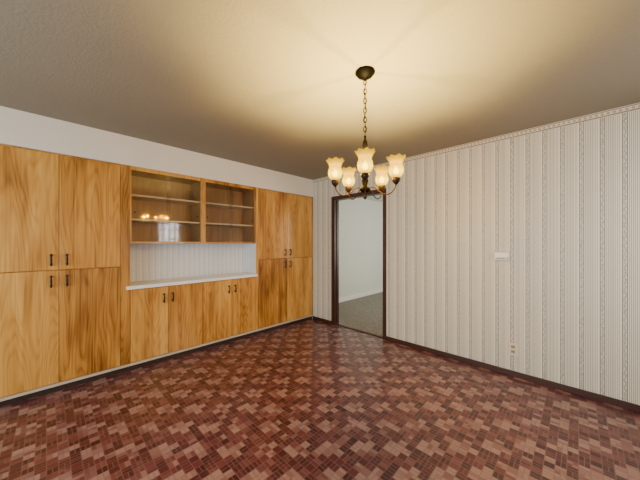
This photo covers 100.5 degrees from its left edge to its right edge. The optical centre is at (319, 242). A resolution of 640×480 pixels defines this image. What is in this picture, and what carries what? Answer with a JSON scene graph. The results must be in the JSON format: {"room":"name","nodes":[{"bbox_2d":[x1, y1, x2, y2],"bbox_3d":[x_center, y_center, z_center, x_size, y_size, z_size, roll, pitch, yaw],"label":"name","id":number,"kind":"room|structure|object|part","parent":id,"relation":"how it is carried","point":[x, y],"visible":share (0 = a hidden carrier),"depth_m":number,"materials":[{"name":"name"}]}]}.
{"room":"dining room","nodes":[
{"label":"dining room","id":0,"kind":"room"},
{"bbox_2d":[0,106,312,196],"bbox_3d":[-1.589,-0.956,3.510,0.487,0.300,3.707,0,0,44],"label":"wall","id":1,"kind":"structure","parent":0,"point":[18,128],"depth_m":2.74,"materials":[{"name":"paint"}]},
{"bbox_2d":[130,243,255,281],"bbox_3d":[-1.624,0.227,3.477,0.483,0.442,1.502,0,0,44],"label":"backsplash","id":2,"kind":"structure","parent":0,"point":[148,261],"depth_m":3.52,"materials":[{"name":"paper"}]},
{"bbox_2d":[130,166,203,242],"bbox_3d":[-1.843,-0.401,3.165,0.369,0.809,0.753,0,0,44],"label":"display cabinet","id":3,"kind":"object","parent":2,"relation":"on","point":[166,207],"visible":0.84,"depth_m":3.27,"materials":[{"name":"brown wood"}]},
{"bbox_2d":[131,194,199,204],"bbox_3d":[-1.863,-0.511,3.172,0.306,0.018,0.718,0,0,44],"label":"shelf","id":4,"kind":"object","parent":3,"relation":"attached to","point":[134,197],"depth_m":3.15,"materials":[{"name":"brown wood"}]},
{"bbox_2d":[131,218,199,224],"bbox_3d":[-1.863,-0.251,3.172,0.306,0.018,0.718,0,0,44],"label":"shelf","id":5,"kind":"object","parent":3,"relation":"attached to","point":[135,221],"depth_m":3.15,"materials":[{"name":"brown wood"}]},
{"bbox_2d":[204,178,255,242],"bbox_3d":[-1.319,-0.401,3.704,0.369,0.809,0.750,0,0,44],"label":"display cabinet","id":6,"kind":"object","parent":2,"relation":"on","point":[229,208],"visible":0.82,"depth_m":3.85,"materials":[{"name":"brown wood"}]},
{"bbox_2d":[206,202,252,209],"bbox_3d":[-1.328,-0.511,3.722,0.306,0.018,0.711,0,0,44],"label":"shelf","id":7,"kind":"object","parent":6,"relation":"attached to","point":[213,206],"depth_m":3.76,"materials":[{"name":"brown wood"}]},
{"bbox_2d":[206,223,252,226],"bbox_3d":[-1.328,-0.251,3.722,0.306,0.018,0.711,0,0,44],"label":"shelf","id":8,"kind":"object","parent":6,"relation":"attached to","point":[207,224],"depth_m":3.72,"materials":[{"name":"brown wood"}]},
{"bbox_2d":[0,0,639,201],"bbox_3d":[1.080,-1.156,2.925,5.130,0.100,9.500,0,0,44],"label":"ceiling","id":9,"kind":"structure","parent":0,"point":[273,85],"depth_m":1.71,"materials":[{"name":"paint"}]},
{"bbox_2d":[326,66,405,199],"bbox_3d":[0.305,-0.694,1.731,0.498,0.825,0.483,0,0,44],"label":"chandelier","id":10,"kind":"object","parent":9,"relation":"hanging from","point":[365,163],"visible":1,"depth_m":1.67,"materials":[{"name":"white glass"}]},
{"bbox_3d":[0.097,-0.465,1.691,0.115,0.126,0.115,0,0,22],"label":"lamp shade","id":11,"kind":"part","parent":10,"relation":"part of","materials":[{"name":"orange glass"}]},
{"bbox_3d":[0.182,-0.331,1.704,0.180,0.067,0.007,0,0,-8],"label":"arm","id":12,"kind":"part","parent":10,"relation":"part of","materials":[{"name":"brown metal"}]},
{"bbox_3d":[0.204,-0.465,1.896,0.115,0.126,0.115,0,0,22],"label":"lamp shade","id":13,"kind":"part","parent":10,"relation":"part of","materials":[{"name":"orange glass"}]},
{"bbox_3d":[0.259,-0.465,1.525,0.115,0.126,0.115,0,0,22],"label":"lamp shade","id":14,"kind":"part","parent":10,"relation":"part of","materials":[{"name":"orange glass"}]},
{"bbox_3d":[0.291,-0.869,1.720,0.011,0.376,0.010,0,0,7],"label":"cord","id":15,"kind":"part","parent":10,"relation":"part of","materials":[{"name":"brown metal"}]},
{"bbox_3d":[0.432,-0.465,1.857,0.115,0.126,0.115,0,0,-23],"label":"lamp shade","id":16,"kind":"part","parent":10,"relation":"part of","materials":[{"name":"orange glass"}]},
{"bbox_3d":[0.389,-0.331,1.669,0.180,0.067,0.007,0,0,28],"label":"arm","id":17,"kind":"part","parent":10,"relation":"part of","materials":[{"name":"brown metal"}]},
{"bbox_3d":[0.466,-0.465,1.628,0.115,0.126,0.115,0,0,-23],"label":"lamp shade","id":18,"kind":"part","parent":10,"relation":"part of","materials":[{"name":"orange glass"}]},
{"bbox_2d":[0,292,639,479],"bbox_3d":[1.080,1.381,2.925,5.130,0.106,9.500,0,0,44],"label":"floor","id":19,"kind":"structure","parent":0,"point":[311,399],"depth_m":1.99,"materials":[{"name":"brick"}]},
{"bbox_2d":[0,144,129,406],"bbox_3d":[-2.500,0.265,2.545,0.527,2.139,1.050,0,0,44],"label":"tall cabinet","id":20,"kind":"object","parent":19,"relation":"on","point":[65,219],"visible":1,"depth_m":2.39,"materials":[{"name":"brown wood"}]},
{"bbox_3d":[-2.517,0.748,2.222,0.021,1.003,0.477,0,0,44],"label":"door","id":21,"kind":"part","parent":20,"relation":"part of","materials":[{"name":"brown wood"}]},
{"bbox_3d":[-2.517,-0.277,2.222,0.021,1.029,0.477,0,0,44],"label":"door","id":22,"kind":"part","parent":20,"relation":"part of","materials":[{"name":"brown wood"}]},
{"bbox_3d":[-2.370,1.269,2.419,0.078,0.026,1.050,0,0,44],"label":"rail","id":23,"kind":"part","parent":20,"relation":"part of","materials":[{"name":"wood"}]},
{"bbox_3d":[-2.194,0.748,2.554,0.021,1.003,0.441,0,0,44],"label":"door","id":24,"kind":"part","parent":20,"relation":"part of","materials":[{"name":"brown wood"}]},
{"bbox_3d":[-2.194,-0.277,2.554,0.021,1.029,0.441,0,0,44],"label":"door","id":25,"kind":"part","parent":20,"relation":"part of","materials":[{"name":"brown wood"}]},
{"bbox_2d":[130,282,202,369],"bbox_3d":[-1.873,0.909,3.190,0.527,0.849,0.748,0,0,44],"label":"base cabinet","id":26,"kind":"object","parent":19,"relation":"on","point":[166,322],"visible":0.98,"depth_m":3.00,"materials":[{"name":"brown wood"}]},
{"bbox_3d":[-1.855,0.871,2.902,0.021,0.757,0.352,0,0,44],"label":"door","id":27,"kind":"part","parent":26,"relation":"part of","materials":[{"name":"brown wood"}]},
{"bbox_3d":[-1.743,1.269,3.063,0.078,0.026,0.748,0,0,44],"label":"rail","id":28,"kind":"part","parent":26,"relation":"part of","materials":[{"name":"wood"}]},
{"bbox_3d":[-1.596,0.871,3.169,0.021,0.757,0.384,0,0,44],"label":"door","id":29,"kind":"part","parent":26,"relation":"part of","materials":[{"name":"brown wood"}]},
{"bbox_2d":[126,272,257,289],"bbox_3d":[-1.577,0.466,3.417,0.375,0.036,1.556,0,0,44],"label":"countertop","id":30,"kind":"structure","parent":26,"relation":"on","point":[196,279],"depth_m":3.25,"materials":[{"name":"white laminate"}]},
{"bbox_2d":[202,277,255,349],"bbox_3d":[-1.348,0.909,3.729,0.527,0.849,0.757,0,0,44],"label":"base cabinet","id":31,"kind":"object","parent":19,"relation":"on","point":[229,306],"visible":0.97,"depth_m":3.54,"materials":[{"name":"brown wood"}]},
{"bbox_3d":[-1.325,0.871,3.447,0.021,0.757,0.377,0,0,44],"label":"door","id":32,"kind":"part","parent":31,"relation":"part of","materials":[{"name":"brown wood"}]},
{"bbox_3d":[-1.218,1.269,3.603,0.078,0.026,0.757,0,0,44],"label":"rail","id":33,"kind":"part","parent":31,"relation":"part of","materials":[{"name":"wood"}]},
{"bbox_3d":[-1.063,0.871,3.717,0.021,0.757,0.368,0,0,44],"label":"door","id":34,"kind":"part","parent":31,"relation":"part of","materials":[{"name":"brown wood"}]},
{"bbox_2d":[239,187,312,334],"bbox_3d":[-0.684,0.265,4.412,0.527,2.139,1.148,0,0,44],"label":"tall cabinet","id":35,"kind":"object","parent":19,"relation":"on","point":[284,221],"visible":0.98,"depth_m":4.20,"materials":[{"name":"brown wood"}]},
{"bbox_3d":[-0.718,0.748,4.071,0.021,1.003,0.536,0,0,44],"label":"door","id":36,"kind":"part","parent":35,"relation":"part of","materials":[{"name":"brown wood"}]},
{"bbox_3d":[-0.718,-0.277,4.071,0.021,1.029,0.536,0,0,44],"label":"door","id":37,"kind":"part","parent":35,"relation":"part of","materials":[{"name":"brown wood"}]},
{"bbox_3d":[-0.554,1.269,4.285,0.078,0.026,1.148,0,0,44],"label":"rail","id":38,"kind":"part","parent":35,"relation":"part of","materials":[{"name":"wood"}]},
{"bbox_3d":[-0.339,0.748,4.462,0.021,1.003,0.545,0,0,44],"label":"door","id":39,"kind":"part","parent":35,"relation":"part of","materials":[{"name":"brown wood"}]},
{"bbox_3d":[-0.339,-0.277,4.462,0.021,1.029,0.545,0,0,44],"label":"door","id":40,"kind":"part","parent":35,"relation":"part of","materials":[{"name":"brown wood"}]},
{"bbox_2d":[339,198,382,297],"bbox_3d":[1.040,0.114,6.634,0.100,2.440,4.238,0,0,44],"label":"wall","id":41,"kind":"structure","parent":0,"point":[360,219],"depth_m":6.48,"materials":[{"name":"paint"}]},
{"bbox_2d":[339,288,382,302],"bbox_3d":[1.080,1.281,6.595,0.014,0.094,4.238,0,0,44],"label":"baseboard","id":42,"kind":"structure","parent":41,"relation":"attached to","point":[347,298],"depth_m":6.46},
{"bbox_2d":[312,109,639,404],"bbox_3d":[1.402,0.114,3.256,5.130,2.440,0.100,0,0,44],"label":"wall","id":43,"kind":"structure","parent":0,"point":[564,202],"depth_m":2.60,"materials":[{"name":"paper"}]},
{"bbox_2d":[331,188,385,339],"bbox_3d":[0.587,0.290,4.043,1.001,2.088,0.124,0,0,44],"label":"door frame","id":44,"kind":"structure","parent":43,"relation":"in","point":[335,200],"depth_m":4.33,"materials":[{"name":"brown wood"}]},
{"bbox_2d":[335,324,382,337],"bbox_3d":[0.587,1.328,4.042,0.889,0.012,0.050,0,0,44],"label":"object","id":45,"kind":"structure","parent":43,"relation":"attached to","point":[380,336],"depth_m":4.02,"materials":[{"name":"brown wood"}]},
{"bbox_2d":[313,316,639,412],"bbox_3d":[1.537,1.306,3.046,4.643,0.056,0.014,0,0,44],"label":"baseboard","id":46,"kind":"structure","parent":43,"relation":"attached to","point":[620,403],"depth_m":2.59,"materials":[{"name":"brown wood"}]},
{"bbox_2d":[313,102,639,182],"bbox_3d":[1.539,-1.080,3.048,4.643,0.052,0.008,0,0,44],"label":"trim","id":47,"kind":"structure","parent":43,"relation":"attached to","point":[636,106],"depth_m":2.59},
{"bbox_2d":[494,252,509,260],"bbox_3d":[1.858,0.136,2.717,0.135,0.090,0.037,0,0,44],"label":"wall thermostat","id":48,"kind":"object","parent":43,"relation":"attached to","point":[500,256],"visible":1,"depth_m":2.71,"materials":[{"name":"grey plastic"}]},
{"bbox_2d":[508,342,517,355],"bbox_3d":[1.933,1.064,2.664,0.079,0.120,0.009,0,0,44],"label":"wall outlet","id":49,"kind":"object","parent":43,"relation":"attached to","point":[512,348],"visible":1,"depth_m":2.66,"materials":[{"name":"beige plastic"}]}
]}

